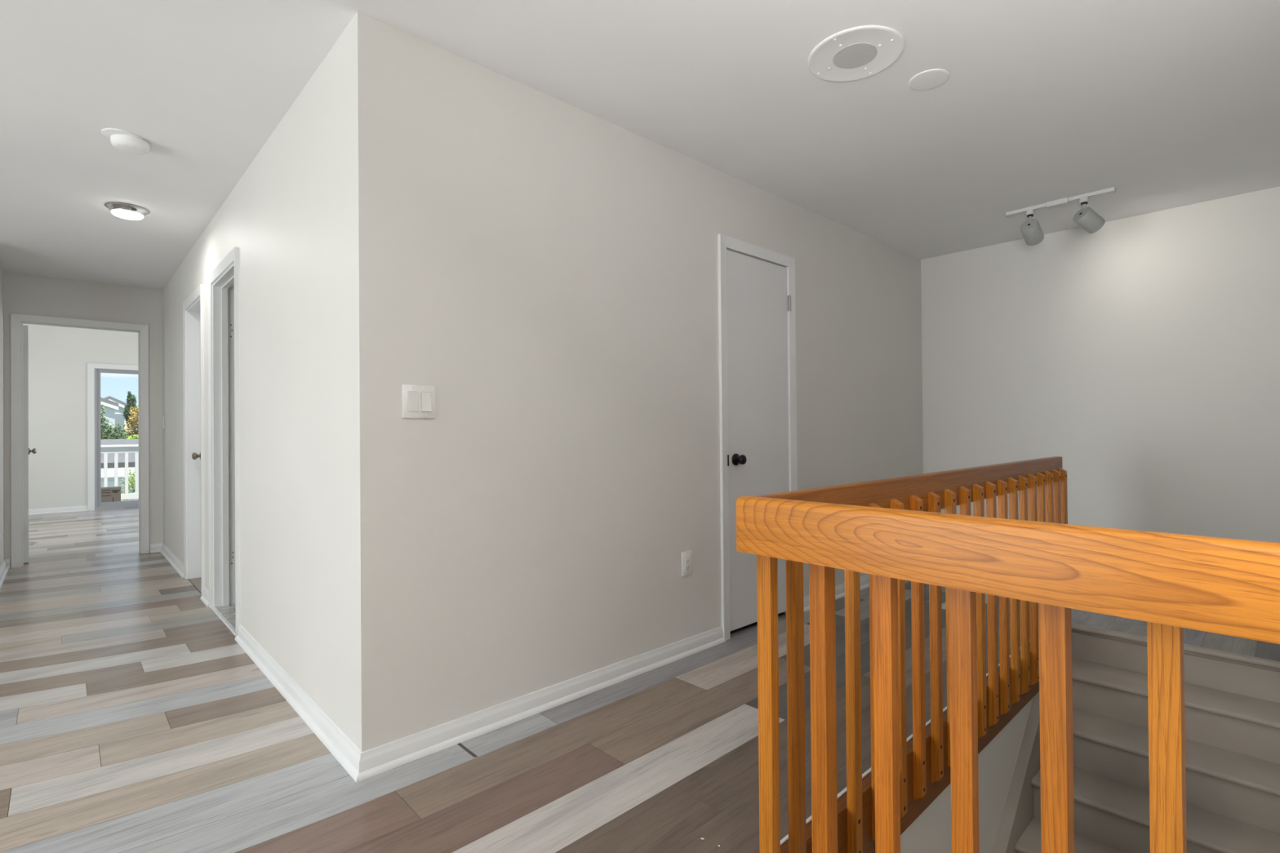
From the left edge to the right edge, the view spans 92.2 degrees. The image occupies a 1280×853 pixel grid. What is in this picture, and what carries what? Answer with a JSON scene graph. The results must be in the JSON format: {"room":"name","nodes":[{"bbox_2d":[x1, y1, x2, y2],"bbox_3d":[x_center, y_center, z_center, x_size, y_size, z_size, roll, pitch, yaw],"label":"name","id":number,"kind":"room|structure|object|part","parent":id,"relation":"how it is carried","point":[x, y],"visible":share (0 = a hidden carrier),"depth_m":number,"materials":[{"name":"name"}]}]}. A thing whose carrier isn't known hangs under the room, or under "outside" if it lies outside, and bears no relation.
{"room":"stair landing","nodes":[
{"label":"stair landing","id":0,"kind":"room"},
{"bbox_2d":[0,262,4,568],"bbox_3d":[-4.929,-0.059,4.652,0.120,2.463,1.130,0,-1,-43],"label":"wall","id":1,"kind":"structure","parent":0,"point":[2,273],"depth_m":4.93,"materials":[{"name":"paint"}]},
{"bbox_2d":[0,560,8,589],"bbox_3d":[-4.866,1.135,4.695,0.026,0.078,1.130,0,-1,-43],"label":"baseboard","id":2,"kind":"structure","parent":1,"relation":"attached to","point":[4,569],"depth_m":4.80,"materials":[{"name":"paint"}]},
{"bbox_2d":[22,323,137,510],"bbox_3d":[-7.773,-0.447,9.363,4.900,3.350,0.120,0,-1,-43],"label":"wall","id":3,"kind":"structure","parent":0,"point":[59,357],"depth_m":8.82,"materials":[{"name":"paint"}]},
{"bbox_2d":[28,505,88,515],"bbox_3d":[-8.772,1.192,8.299,1.980,0.078,0.026,0,-1,-43],"label":"baseboard","id":4,"kind":"structure","parent":3,"relation":"attached to","point":[73,508],"depth_m":8.76,"materials":[{"name":"paint"}]},
{"bbox_2d":[87,362,138,511],"bbox_3d":[-7.426,0.147,9.654,1.840,2.161,0.117,0,-1,-43],"label":"window","id":5,"kind":"structure","parent":3,"relation":"in","point":[94,370],"depth_m":9.05,"materials":[{"name":"paint"}]},
{"bbox_2d":[4,271,163,568],"bbox_3d":[-4.520,-0.498,5.902,4.900,3.350,0.120,0,-1,-43],"label":"wall","id":6,"kind":"structure","parent":0,"point":[24,294],"depth_m":5.51,"materials":[{"name":"paint"}]},
{"bbox_2d":[4,559,9,568],"bbox_3d":[-5.241,1.141,5.099,0.033,0.078,0.026,0,-1,-43],"label":"baseboard","id":7,"kind":"structure","parent":6,"relation":"attached to","point":[7,561],"depth_m":5.10,"materials":[{"name":"paint"}]},
{"bbox_2d":[10,313,149,568],"bbox_3d":[-5.216,0.121,5.761,0.898,2.122,0.917,0,-1,-43],"label":"door","id":8,"kind":"structure","parent":6,"relation":"in","point":[20,451],"depth_m":5.28,"materials":[{"name":"paint"}]},
{"bbox_3d":[-5.725,0.232,5.801,0.056,0.064,0.064,0,-1,-43],"label":"knob","id":9,"kind":"part","parent":8,"relation":"part of","materials":[{"name":"grey metal"}]},
{"bbox_2d":[150,542,162,552],"bbox_3d":[-4.528,1.139,5.770,0.098,0.078,0.026,0,-1,-43],"label":"baseboard","id":10,"kind":"structure","parent":6,"relation":"attached to","point":[155,548],"depth_m":5.76,"materials":[{"name":"paint"}]},
{"bbox_2d":[162,11,361,751],"bbox_3d":[-2.663,-0.083,3.942,0.120,2.463,5.270,0,-1,-43],"label":"wall","id":11,"kind":"structure","parent":0,"point":[291,217],"depth_m":2.48,"materials":[{"name":"paint"}]},
{"bbox_2d":[162,416,164,428],"bbox_3d":[-4.449,-0.039,5.748,0.010,0.116,0.072,0,-1,-43],"label":"light switch","id":12,"kind":"object","parent":11,"relation":"attached to","point":[162,416],"visible":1,"depth_m":5.73,"materials":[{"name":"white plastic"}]},
{"bbox_2d":[160,542,183,577],"bbox_3d":[-4.004,1.131,5.266,0.026,0.078,1.478,0,-1,-43],"label":"baseboard","id":13,"kind":"structure","parent":11,"relation":"attached to","point":[178,566],"depth_m":5.20,"materials":[{"name":"paint"}]},
{"bbox_2d":[182,284,204,595],"bbox_3d":[-3.174,0.102,4.474,0.137,2.109,0.818,0,-1,-43],"label":"door","id":14,"kind":"structure","parent":11,"relation":"in","point":[193,307],"depth_m":4.70,"materials":[{"name":"paint"}]},
{"bbox_3d":[-3.358,0.224,4.670,0.062,0.064,0.064,0,-1,-43],"label":"knob","id":15,"kind":"part","parent":14,"relation":"part of","materials":[{"name":"grey metal"}]},
{"bbox_2d":[200,586,208,607],"bbox_3d":[-2.836,1.113,4.023,0.026,0.078,0.266,0,-1,-43],"label":"baseboard","id":16,"kind":"structure","parent":11,"relation":"attached to","point":[205,597],"depth_m":4.03,"materials":[{"name":"paint"}]},
{"bbox_2d":[207,246,239,636],"bbox_3d":[-2.407,0.090,3.670,0.153,2.109,0.841,0,-1,-43],"label":"door","id":17,"kind":"structure","parent":11,"relation":"in","point":[223,281],"depth_m":3.90,"materials":[{"name":"paint"}]},
{"bbox_2d":[211,607,235,635],"bbox_3d":[-2.438,1.141,3.626,0.034,0.013,0.733,0,-1,-43],"label":"trim","id":18,"kind":"structure","parent":11,"relation":"attached to","point":[215,611],"depth_m":3.60,"materials":[{"name":"paint"}]},
{"bbox_2d":[235,624,361,782],"bbox_3d":[-1.521,1.092,2.624,0.026,0.078,1.861,0,-1,-43],"label":"baseboard","id":19,"kind":"structure","parent":11,"relation":"attached to","point":[344,751],"depth_m":2.38,"materials":[{"name":"paint"}]},
{"bbox_2d":[0,0,1279,290],"bbox_3d":[-1.260,-1.437,2.411,8.912,0.200,9.449,0,-1,-43],"label":"ceiling","id":20,"kind":"structure","parent":0,"point":[1166,104],"depth_m":2.53,"materials":[{"name":"paint"}]},
{"bbox_2d":[101,128,149,154],"bbox_3d":[-2.355,-1.300,2.821,0.144,0.050,0.178,-1,0,13],"label":"smoke detector","id":21,"kind":"object","parent":20,"relation":"attached to","point":[123,140],"visible":1,"depth_m":2.79,"materials":[{"name":"paint"}]},
{"bbox_3d":[-2.359,-1.321,2.805,0.144,0.008,0.144,0,-1,-43],"label":"plate","id":22,"kind":"part","parent":21,"relation":"part of","materials":[{"name":"paint"}]},
{"bbox_2d":[104,201,150,219],"bbox_3d":[-3.079,-1.284,3.699,0.212,0.058,0.212,0,-1,-43],"label":"ceiling lamp","id":23,"kind":"object","parent":20,"relation":"attached to","point":[122,210],"visible":1,"depth_m":3.65,"materials":[{"name":"silver metal"}]},
{"bbox_2d":[807,25,904,81],"bbox_3d":[0.784,-1.351,2.247,0.332,0.008,0.332,0,-1,-43],"label":"ceiling speaker","id":24,"kind":"object","parent":20,"relation":"attached to","point":[855,53],"visible":1,"depth_m":2.23,"materials":[{"name":"paint"}]},
{"bbox_2d":[832,43,877,68],"bbox_3d":[0.784,-1.352,2.247,0.153,0.002,0.153,0,-1,-43],"label":"grille","id":25,"kind":"object","parent":24,"relation":"attached to","point":[849,55],"depth_m":2.24,"materials":[{"name":"white metal"}]},
{"bbox_2d":[908,68,949,90],"bbox_3d":[1.129,-1.355,2.409,0.144,0.004,0.144,0,-1,-43],"label":"cover plate","id":26,"kind":"object","parent":20,"relation":"attached to","point":[931,78],"visible":1,"depth_m":2.40,"materials":[{"name":"paint"}]},
{"bbox_2d":[1005,186,1115,245],"bbox_3d":[2.544,-1.248,3.734,0.164,0.225,0.552,0,-1,-43],"label":"track light","id":27,"kind":"object","parent":20,"relation":"attached to","point":[1086,217],"visible":1,"depth_m":3.66,"materials":[{"name":"white metal"}]},
{"bbox_2d":[0,506,1279,852],"bbox_3d":[-2.904,1.256,4.167,8.672,0.232,14.249,0,-1,-43],"label":"floor","id":28,"kind":"structure","parent":0,"point":[134,719],"depth_m":2.16,"materials":[{"name":"wood"}]},
{"bbox_2d":[736,456,1279,852],"bbox_3d":[1.714,0.754,2.089,2.904,1.178,1.202,0,-1,-43],"label":"stair railing","id":29,"kind":"object","parent":28,"relation":"on","point":[894,531],"visible":1,"depth_m":1.30,"materials":[{"name":"brown wood"}]},
{"bbox_3d":[1.335,0.240,2.519,2.866,0.135,0.038,0,-1,-43],"label":"rail","id":30,"kind":"part","parent":29,"relation":"part of","materials":[{"name":"orange wood"}]},
{"bbox_3d":[0.665,0.236,1.111,0.038,0.137,1.202,0,-1,-43],"label":"rail","id":31,"kind":"part","parent":29,"relation":"part of","materials":[{"name":"brown wood"}]},
{"bbox_2d":[357,11,923,751],"bbox_3d":[0.650,-0.114,3.522,4.372,2.463,0.120,0,-1,-43],"label":"wall","id":32,"kind":"structure","parent":0,"point":[531,258],"depth_m":2.49,"materials":[{"name":"paint"}]},
{"bbox_2d":[402,384,435,418],"bbox_3d":[-0.755,-0.085,2.109,0.116,0.114,0.014,0,-1,-43],"label":"light switch","id":33,"kind":"object","parent":32,"relation":"attached to","point":[418,401],"visible":1,"depth_m":2.11,"materials":[{"name":"white plastic"}]},
{"bbox_2d":[355,626,725,782],"bbox_3d":[-0.234,1.081,2.574,1.834,0.078,0.026,0,-1,-43],"label":"baseboard","id":34,"kind":"structure","parent":32,"relation":"attached to","point":[375,761],"depth_m":2.36,"materials":[{"name":"paint"}]},
{"bbox_2d":[681,550,692,576],"bbox_3d":[0.232,0.674,3.029,0.072,0.120,0.010,0,-1,-43],"label":"wall outlet","id":35,"kind":"object","parent":32,"relation":"attached to","point":[686,557],"visible":1,"depth_m":3.02,"materials":[{"name":"white plastic"}]},
{"bbox_2d":[684,555,689,570],"bbox_3d":[0.233,0.674,3.027,0.033,0.067,0.004,0,-1,-43],"label":"receptacle","id":36,"kind":"object","parent":35,"relation":"attached to","point":[686,557],"depth_m":3.02,"materials":[{"name":"white plastic"}]},
{"bbox_2d":[717,233,797,640],"bbox_3d":[0.652,0.055,3.480,0.700,2.124,0.181,0,-1,-43],"label":"door","id":37,"kind":"structure","parent":32,"relation":"in","point":[757,388],"depth_m":3.41,"materials":[{"name":"paint"}]},
{"bbox_3d":[0.535,0.177,3.286,0.064,0.064,0.062,0,-1,-43],"label":"knob","id":38,"kind":"part","parent":37,"relation":"part of","materials":[{"name":"black metal"}]},
{"bbox_2d":[803,574,869,612],"bbox_3d":[1.638,1.076,4.334,1.824,0.078,0.026,0,-1,-43],"label":"baseboard","id":39,"kind":"structure","parent":32,"relation":"attached to","point":[864,580],"depth_m":4.03,"materials":[{"name":"paint"}]},
{"bbox_2d":[900,696,1034,852],"bbox_3d":[1.665,2.424,2.861,3.808,2.600,0.110,0,-1,-43],"label":"wall","id":40,"kind":"structure","parent":0,"point":[931,832],"depth_m":2.62,"materials":[{"name":"paint"}]},
{"bbox_2d":[780,639,1030,845],"bbox_3d":[1.322,1.110,2.527,2.856,0.015,0.010,0,-1,-43],"label":"trim","id":41,"kind":"structure","parent":40,"relation":"attached to","point":[785,838],"depth_m":1.88,"materials":[{"name":"paint"}]},
{"bbox_2d":[920,186,1279,542],"bbox_3d":[3.688,1.170,3.573,0.120,5.083,4.180,0,-1,-43],"label":"wall","id":42,"kind":"structure","parent":0,"point":[1141,353],"depth_m":4.02,"materials":[{"name":"paint"}]},
{"bbox_3d":[-7.926,1.430,10.333,4.200,0.210,1.536,0,-1,-43],"label":"deck","id":43,"kind":"object","parent":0,"visible":0},
{"bbox_2d":[101,486,120,502],"bbox_3d":[-8.521,1.153,9.912,0.244,0.350,0.181,0,-1,-43],"label":"cardboard box","id":44,"kind":"object","parent":43,"relation":"on","point":[112,494],"visible":0.7,"depth_m":9.85,"materials":[{"name":"brown cardboard"}]},
{"bbox_2d":[101,444,138,499],"bbox_3d":[-8.220,0.818,10.681,4.050,1.025,0.090,0,-1,-43],"label":"balcony railing","id":45,"kind":"object","parent":43,"relation":"on","point":[105,449],"visible":0.1,"depth_m":10.29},
{"bbox_3d":[-8.242,0.370,10.667,4.000,0.130,0.090,0,-1,-43],"label":"rail","id":46,"kind":"part","parent":45,"relation":"part of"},
{"bbox_3d":[-8.235,1.172,10.662,4.000,0.093,0.040,0,-1,-43],"label":"rail","id":47,"kind":"part","parent":45,"relation":"part of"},
{"bbox_3d":[2.092,3.807,2.337,4.108,0.180,1.360,0,-1,-43],"label":"floor","id":48,"kind":"structure","parent":0,"visible":0},
{"bbox_2d":[992,622,1279,852],"bbox_3d":[1.775,2.406,2.092,2.800,2.621,1.161,0,-1,-43],"label":"staircase","id":49,"kind":"structure","parent":48,"relation":"on","point":[1232,700],"depth_m":2.83,"materials":[{"name":"paint"}]},
{"label":"outside","id":50,"kind":"structure","parent":0,"visible":0},
{"bbox_3d":[-24.961,4.833,41.167,100.000,0.300,65.720,0,-1,-43],"label":"ground","id":51,"kind":"structure","parent":50,"visible":0},
{"bbox_2d":[100,397,118,438],"bbox_3d":[-22.828,1.240,22.095,6.116,6.600,3.710,0,-1,-43],"label":"house","id":52,"kind":"structure","parent":51,"relation":"on","point":[110,406],"depth_m":22.74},
{"bbox_3d":[-21.592,-1.270,20.774,6.116,1.339,0.040,0,-1,-43],"label":"fascia trim","id":53,"kind":"part","parent":52,"relation":"part of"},
{"bbox_2d":[100,404,132,439],"bbox_3d":[-15.592,1.905,18.242,1.827,5.101,1.210,0,-1,-43],"label":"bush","id":54,"kind":"object","parent":51,"relation":"on","point":[107,435],"visible":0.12,"depth_m":18.14,"materials":[{"name":"green plant"}]},
{"bbox_2d":[104,395,128,437],"bbox_3d":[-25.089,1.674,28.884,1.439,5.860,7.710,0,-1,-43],"label":"house","id":55,"kind":"structure","parent":51,"relation":"on","point":[119,419],"depth_m":26.37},
{"bbox_3d":[-22.484,-0.902,26.106,1.439,0.509,0.040,0,-1,-43],"label":"fascia trim","id":56,"kind":"part","parent":55,"relation":"part of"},
{"bbox_3d":[-22.301,-0.112,26.353,0.360,0.850,0.015,0,-1,-43],"label":"pane","id":57,"kind":"part","parent":55,"relation":"part of","materials":[{"name":"blue glass"}]},
{"bbox_2d":[100,439,138,501],"bbox_3d":[-12.965,2.356,14.529,9.300,4.100,5.320,0,-1,-43],"label":"garage","id":58,"kind":"structure","parent":51,"relation":"on","point":[121,456],"depth_m":13.03,"materials":[{"name":"grey"}]},
{"bbox_3d":[-11.172,0.960,12.618,9.300,0.190,0.050,0,-1,-43],"label":"fascia trim","id":59,"kind":"part","parent":58,"relation":"part of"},
{"bbox_2d":[120,470,138,501],"bbox_3d":[-10.011,2.606,12.107,1.015,3.521,0.457,0,-1,-43],"label":"shrub","id":60,"kind":"object","parent":51,"relation":"on","point":[131,483],"visible":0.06,"depth_m":12.10,"materials":[{"name":"green plant"}]},
{"bbox_2d":[122,391,137,428],"bbox_3d":[-17.841,1.620,21.618,0.502,5.752,0.506,0,0,-22],"label":"pine tree","id":61,"kind":"object","parent":51,"relation":"on","point":[131,401],"visible":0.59,"depth_m":21.55,"materials":[{"name":"green plant"}]},
{"bbox_2d":[122,405,138,439],"bbox_3d":[-16.051,1.764,20.007,1.311,5.412,0.929,0,-1,-43],"label":"autumn tree","id":62,"kind":"object","parent":51,"relation":"on","point":[135,425],"visible":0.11,"depth_m":19.77,"materials":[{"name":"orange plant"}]},
{"bbox_2d":[127,434,138,439],"bbox_3d":[-14.480,2.326,17.798,0.554,4.234,0.452,0,-1,-43],"label":"leafy bush","id":63,"kind":"object","parent":51,"relation":"on","point":[134,437],"visible":0.08,"depth_m":17.68,"materials":[{"name":"green plant"}]}
]}

